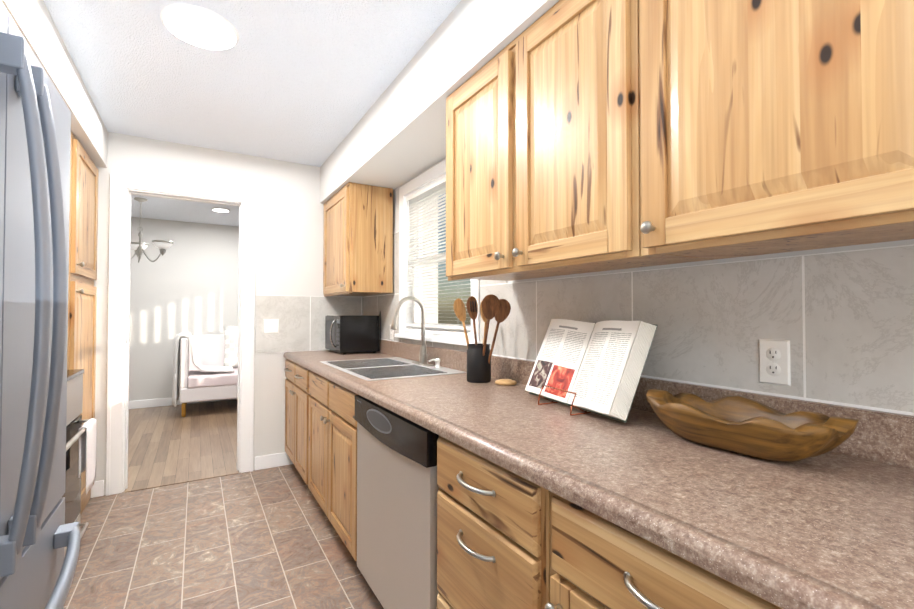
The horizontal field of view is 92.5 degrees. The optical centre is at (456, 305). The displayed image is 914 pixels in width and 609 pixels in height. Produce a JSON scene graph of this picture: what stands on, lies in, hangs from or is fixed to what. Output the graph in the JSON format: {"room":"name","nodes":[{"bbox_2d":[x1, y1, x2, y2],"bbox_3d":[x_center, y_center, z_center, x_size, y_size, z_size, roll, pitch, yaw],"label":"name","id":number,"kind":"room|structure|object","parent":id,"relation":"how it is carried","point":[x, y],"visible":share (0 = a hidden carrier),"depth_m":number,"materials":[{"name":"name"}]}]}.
{"room":"kitchen","nodes":[
{"label":"kitchen","id":0,"kind":"room"},
{"bbox_2d":[129,217,238,400],"bbox_3d":[-3.783,0.095,5.931,4.490,2.470,0.120,1,-1,-31],"label":"wall","id":1,"kind":"structure","parent":0,"point":[187,281],"depth_m":5.85,"materials":[{"name":"white paint"}]},
{"bbox_2d":[129,397,236,408],"bbox_3d":[-3.748,1.277,5.851,4.250,0.105,0.018,1,-1,-31],"label":"baseboard","id":2,"kind":"structure","parent":1,"relation":"attached to","point":[136,404],"depth_m":5.73,"materials":[{"name":"white"}]},
{"bbox_2d":[64,400,383,608],"bbox_3d":[-1.631,1.299,2.292,4.650,0.060,8.700,1,-1,-31],"label":"floor","id":3,"kind":"structure","parent":0,"point":[268,538],"depth_m":2.42,"materials":[{"name":"tile"}]},
{"bbox_2d":[0,0,80,608],"bbox_3d":[-1.141,0.344,0.586,0.922,1.792,0.924,1,-1,-31],"label":"refrigerator","id":4,"kind":"object","parent":3,"relation":"on","point":[37,536],"visible":1,"depth_m":0.84,"materials":[{"name":"silver metal"}]},
{"bbox_2d":[62,369,96,558],"bbox_3d":[-2.072,0.692,1.911,0.692,1.100,0.760,1,-1,-31],"label":"range","id":5,"kind":"object","parent":3,"relation":"on","point":[81,440],"visible":0.19,"depth_m":2.20,"materials":[{"name":"silver metal"}]},
{"bbox_2d":[78,418,96,493],"bbox_3d":[-1.886,0.762,2.231,0.043,0.335,0.201,1,-1,-31],"label":"dish towel","id":6,"kind":"object","parent":5,"relation":"hanging from","point":[87,441],"depth_m":2.21,"materials":[{"name":"white fabric"}]},
{"bbox_2d":[67,132,97,513],"bbox_3d":[-2.490,0.162,2.517,0.618,2.220,0.662,1,-1,-31],"label":"pantry cabinet","id":7,"kind":"object","parent":3,"relation":"on","point":[82,288],"visible":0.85,"depth_m":2.60,"materials":[{"name":"brown wood"}]},
{"bbox_2d":[125,472,237,492],"bbox_3d":[-1.981,1.281,3.183,0.700,0.006,0.034,1,-1,-31],"label":"threshold","id":8,"kind":"object","parent":3,"relation":"on","point":[167,484],"depth_m":3.16,"materials":[{"name":"brown wood"}]},
{"bbox_2d":[172,326,237,416],"bbox_3d":[-2.713,0.803,5.945,1.924,1.056,0.890,1,-1,-31],"label":"armchair","id":9,"kind":"object","parent":3,"relation":"on","point":[206,366],"visible":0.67,"depth_m":5.39,"materials":[{"name":"white fabric"}]},
{"bbox_2d":[284,359,310,484],"bbox_3d":[-0.919,0.849,3.324,0.679,0.874,0.862,1,-1,-31],"label":"base cabinet","id":10,"kind":"object","parent":3,"relation":"on","point":[297,394],"visible":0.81,"depth_m":3.09,"materials":[{"name":"brown wood"}]},
{"bbox_2d":[308,371,357,560],"bbox_3d":[-0.437,0.836,2.519,0.674,0.874,1.007,1,-1,-31],"label":"base cabinet","id":11,"kind":"object","parent":3,"relation":"on","point":[332,461],"visible":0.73,"depth_m":2.26,"materials":[{"name":"brown wood"}]},
{"bbox_2d":[284,339,913,608],"bbox_3d":[0.182,0.308,1.520,0.660,0.142,5.088,1,-1,-31],"label":"countertop","id":12,"kind":"structure","parent":11,"relation":"on","point":[833,528],"depth_m":0.85,"materials":[{"name":"laminate"}]},
{"bbox_2d":[325,311,380,353],"bbox_3d":[-0.871,0.208,3.543,0.354,0.333,0.488,1,-1,-31],"label":"microwave","id":13,"kind":"object","parent":12,"relation":"on","point":[344,334],"visible":1,"depth_m":3.39,"materials":[{"name":"black metal"}]},
{"bbox_2d":[320,357,466,380],"bbox_3d":[-0.416,0.450,2.557,0.545,0.190,0.920,1,-1,-31],"label":"sink","id":14,"kind":"object","parent":12,"relation":"in","point":[372,369],"visible":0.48,"depth_m":2.57,"materials":[{"name":"silver metal"}]},
{"bbox_2d":[429,358,440,367],"bbox_3d":[-0.126,0.327,2.482,0.078,0.052,0.044,1,-1,-31],"label":"soap dispenser","id":15,"kind":"object","parent":14,"relation":"on","point":[437,362],"visible":1,"depth_m":2.48,"materials":[{"name":"white plastic"}]},
{"bbox_2d":[390,296,434,365],"bbox_3d":[-0.283,0.150,2.607,0.241,0.411,0.220,1,-1,-31],"label":"faucet","id":16,"kind":"object","parent":12,"relation":"on","point":[423,355],"visible":1,"depth_m":2.63,"materials":[{"name":"silver metal"}]},
{"bbox_2d":[453,294,510,382],"bbox_3d":[0.107,0.151,2.008,0.120,0.396,0.307,1,-1,-31],"label":"utensil crock","id":17,"kind":"object","parent":12,"relation":"on","point":[492,306],"visible":1,"depth_m":1.97,"materials":[{"name":"black"}]},
{"bbox_2d":[495,379,516,385],"bbox_3d":[0.216,0.338,1.941,0.096,0.019,0.096,1,-1,-31],"label":"wooden lid","id":18,"kind":"object","parent":12,"relation":"on","point":[506,382],"visible":1,"depth_m":1.91,"materials":[{"name":"brown wood"}]},
{"bbox_2d":[525,319,657,422],"bbox_3d":[0.415,0.193,1.453,0.221,0.292,0.472,0,-1,-24],"label":"cookbook","id":19,"kind":"object","parent":12,"relation":"on","point":[594,367],"visible":1,"depth_m":1.37,"materials":[{"name":"grey paper"}]},
{"bbox_2d":[646,389,858,461],"bbox_3d":[0.651,0.281,1.037,0.216,0.103,0.440,1,-1,-31],"label":"wooden dough bowl","id":20,"kind":"object","parent":12,"relation":"on","point":[744,425],"visible":1,"depth_m":0.97,"materials":[{"name":"brown wood"}]},
{"bbox_2d":[355,395,438,608],"bbox_3d":[0.002,0.824,1.777,0.638,0.872,0.701,1,-1,-31],"label":"dishwasher","id":21,"kind":"object","parent":3,"relation":"on","point":[397,488],"visible":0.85,"depth_m":1.54,"materials":[{"name":"silver metal"}]},
{"bbox_2d":[437,435,549,608],"bbox_3d":[0.308,0.814,1.260,0.679,0.874,0.485,1,-1,-31],"label":"drawers","id":22,"kind":"object","parent":3,"relation":"on","point":[493,535],"visible":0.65,"depth_m":1.06,"materials":[{"name":"brown wood"}]},
{"bbox_2d":[545,491,782,608],"bbox_3d":[0.579,0.806,0.804,0.679,0.874,0.569,1,-1,-31],"label":"base cabinet","id":23,"kind":"object","parent":3,"relation":"on","point":[597,562],"visible":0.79,"depth_m":0.74,"materials":[{"name":"brown wood"}]},
{"bbox_2d":[43,0,460,226],"bbox_3d":[-1.631,-1.231,2.335,4.650,0.060,8.700,1,-1,-31],"label":"ceiling","id":24,"kind":"structure","parent":0,"point":[307,82],"depth_m":2.24,"materials":[{"name":"white paint"}]},
{"bbox_2d":[1,0,107,167],"bbox_3d":[-1.355,-1.106,0.635,0.630,0.248,5.100,1,-1,-31],"label":"soffit","id":25,"kind":"structure","parent":24,"relation":"attached to","point":[35,24],"depth_m":1.99,"materials":[{"name":"white paint"}]},
{"bbox_2d":[131,197,173,262],"bbox_3d":[-3.438,-0.817,4.787,0.573,0.685,0.556,1,-1,-31],"label":"chandelier","id":26,"kind":"object","parent":24,"relation":"hanging from","point":[139,247],"visible":0.75,"depth_m":4.75,"materials":[{"name":"silver metal"}]},
{"bbox_2d":[160,3,238,49],"bbox_3d":[-1.110,-1.198,1.899,0.294,0.020,0.294,1,-1,-31],"label":"recessed light","id":27,"kind":"object","parent":24,"relation":"in","point":[199,26],"visible":0.96,"depth_m":1.87,"materials":[{"name":"white plastic"}]},
{"bbox_2d":[212,207,229,211],"bbox_3d":[-2.824,-1.142,5.231,0.194,0.020,0.194,1,-1,-31],"label":"recessed light","id":28,"kind":"object","parent":24,"relation":"in","point":[218,209],"visible":1,"depth_m":5.18,"materials":[{"name":"white"}]},
{"bbox_2d":[320,0,558,203],"bbox_3d":[0.306,-1.059,1.622,0.385,0.308,5.100,1,-1,-31],"label":"soffit","id":29,"kind":"structure","parent":24,"relation":"attached to","point":[394,138],"depth_m":2.14,"materials":[{"name":"white paint"}]},
{"bbox_2d":[94,132,437,494],"bbox_3d":[-2.147,0.049,3.181,4.490,2.470,0.120,1,-1,-31],"label":"wall","id":30,"kind":"structure","parent":0,"point":[289,225],"depth_m":3.47,"materials":[{"name":"white paint"}]},
{"bbox_2d":[91,480,103,493],"bbox_3d":[-3.215,1.222,2.604,1.785,0.105,0.014,1,-1,-31],"label":"baseboard","id":31,"kind":"structure","parent":30,"relation":"attached to","point":[98,486],"depth_m":2.93,"materials":[{"name":"white"}]},
{"bbox_2d":[106,173,254,495],"bbox_3d":[-2.014,0.194,3.258,0.904,2.182,0.168,1,-1,-31],"label":"door frame","id":32,"kind":"structure","parent":30,"relation":"attached to","point":[123,188],"depth_m":3.07,"materials":[{"name":"white wood"}]},
{"bbox_2d":[255,452,292,469],"bbox_3d":[-1.454,1.237,3.495,0.296,0.105,0.013,1,-1,-31],"label":"baseboard","id":33,"kind":"structure","parent":30,"relation":"attached to","point":[261,462],"depth_m":3.48,"materials":[{"name":"white"}]},
{"bbox_2d":[255,295,362,352],"bbox_3d":[-1.210,0.149,3.662,0.870,0.457,0.008,1,-1,-31],"label":"wall tile","id":34,"kind":"structure","parent":30,"relation":"attached to","point":[301,323],"depth_m":3.60,"materials":[{"name":"beige tile"}]},
{"bbox_2d":[263,319,278,332],"bbox_3d":[-1.481,0.164,3.488,0.116,0.114,0.013,1,-1,-31],"label":"switch plate","id":35,"kind":"object","parent":34,"relation":"attached to","point":[270,325],"visible":1,"depth_m":3.49,"materials":[{"name":"white plastic"}]},
{"bbox_2d":[393,158,913,340],"bbox_3d":[0.523,0.024,1.733,0.120,2.470,5.100,1,-1,-31],"label":"wall","id":36,"kind":"structure","parent":0,"point":[744,258],"depth_m":1.34,"materials":[{"name":"white paint"}]},
{"bbox_2d":[323,182,392,296],"bbox_3d":[-0.828,-0.475,3.479,0.380,0.791,0.727,1,-1,-31],"label":"upper cabinet","id":37,"kind":"object","parent":36,"relation":"attached to","point":[358,243],"visible":1,"depth_m":3.20,"materials":[{"name":"brown wood"}]},
{"bbox_2d":[394,159,480,345],"bbox_3d":[-0.105,-0.322,2.761,0.175,1.087,1.074,1,-1,-31],"label":"kitchen window","id":38,"kind":"structure","parent":36,"relation":"in","point":[437,172],"depth_m":3.10,"materials":[{"name":"white"}]},
{"bbox_2d":[406,176,470,329],"bbox_3d":[-0.136,-0.317,2.743,0.042,0.910,0.852,1,-1,-31],"label":"window blinds","id":39,"kind":"object","parent":38,"relation":"attached to","point":[428,190],"visible":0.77,"depth_m":2.83,"materials":[{"name":"white plastic"}]},
{"bbox_2d":[446,0,713,280],"bbox_3d":[0.319,-0.508,1.551,0.380,0.791,0.949,1,-1,-31],"label":"upper cabinet","id":40,"kind":"object","parent":36,"relation":"attached to","point":[543,145],"visible":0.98,"depth_m":1.32,"materials":[{"name":"brown wood"}]},
{"bbox_2d":[363,232,913,415],"bbox_3d":[0.468,-0.113,1.702,0.009,0.914,5.100,1,-1,-31],"label":"wall tile","id":41,"kind":"structure","parent":36,"relation":"attached to","point":[842,322],"depth_m":1.16,"materials":[{"name":"white tile"}]},
{"bbox_2d":[390,325,393,339],"bbox_3d":[-0.494,0.201,3.300,0.007,0.114,0.070,1,-1,-31],"label":"outlet","id":42,"kind":"object","parent":41,"relation":"attached to","point":[391,334],"visible":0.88,"depth_m":3.29,"materials":[{"name":"white plastic"}]},
{"bbox_2d":[759,339,790,385],"bbox_3d":[0.807,0.143,1.114,0.007,0.114,0.070,1,-1,-31],"label":"outlet","id":43,"kind":"object","parent":41,"relation":"attached to","point":[774,361],"visible":1,"depth_m":1.11,"materials":[{"name":"white plastic"}]},
{"bbox_2d":[639,0,913,258],"bbox_3d":[0.710,-0.519,0.895,0.380,0.791,0.572,1,-1,-31],"label":"upper cabinet","id":44,"kind":"object","parent":36,"relation":"attached to","point":[773,126],"visible":1,"depth_m":0.81,"materials":[{"name":"brown wood"}]}
]}

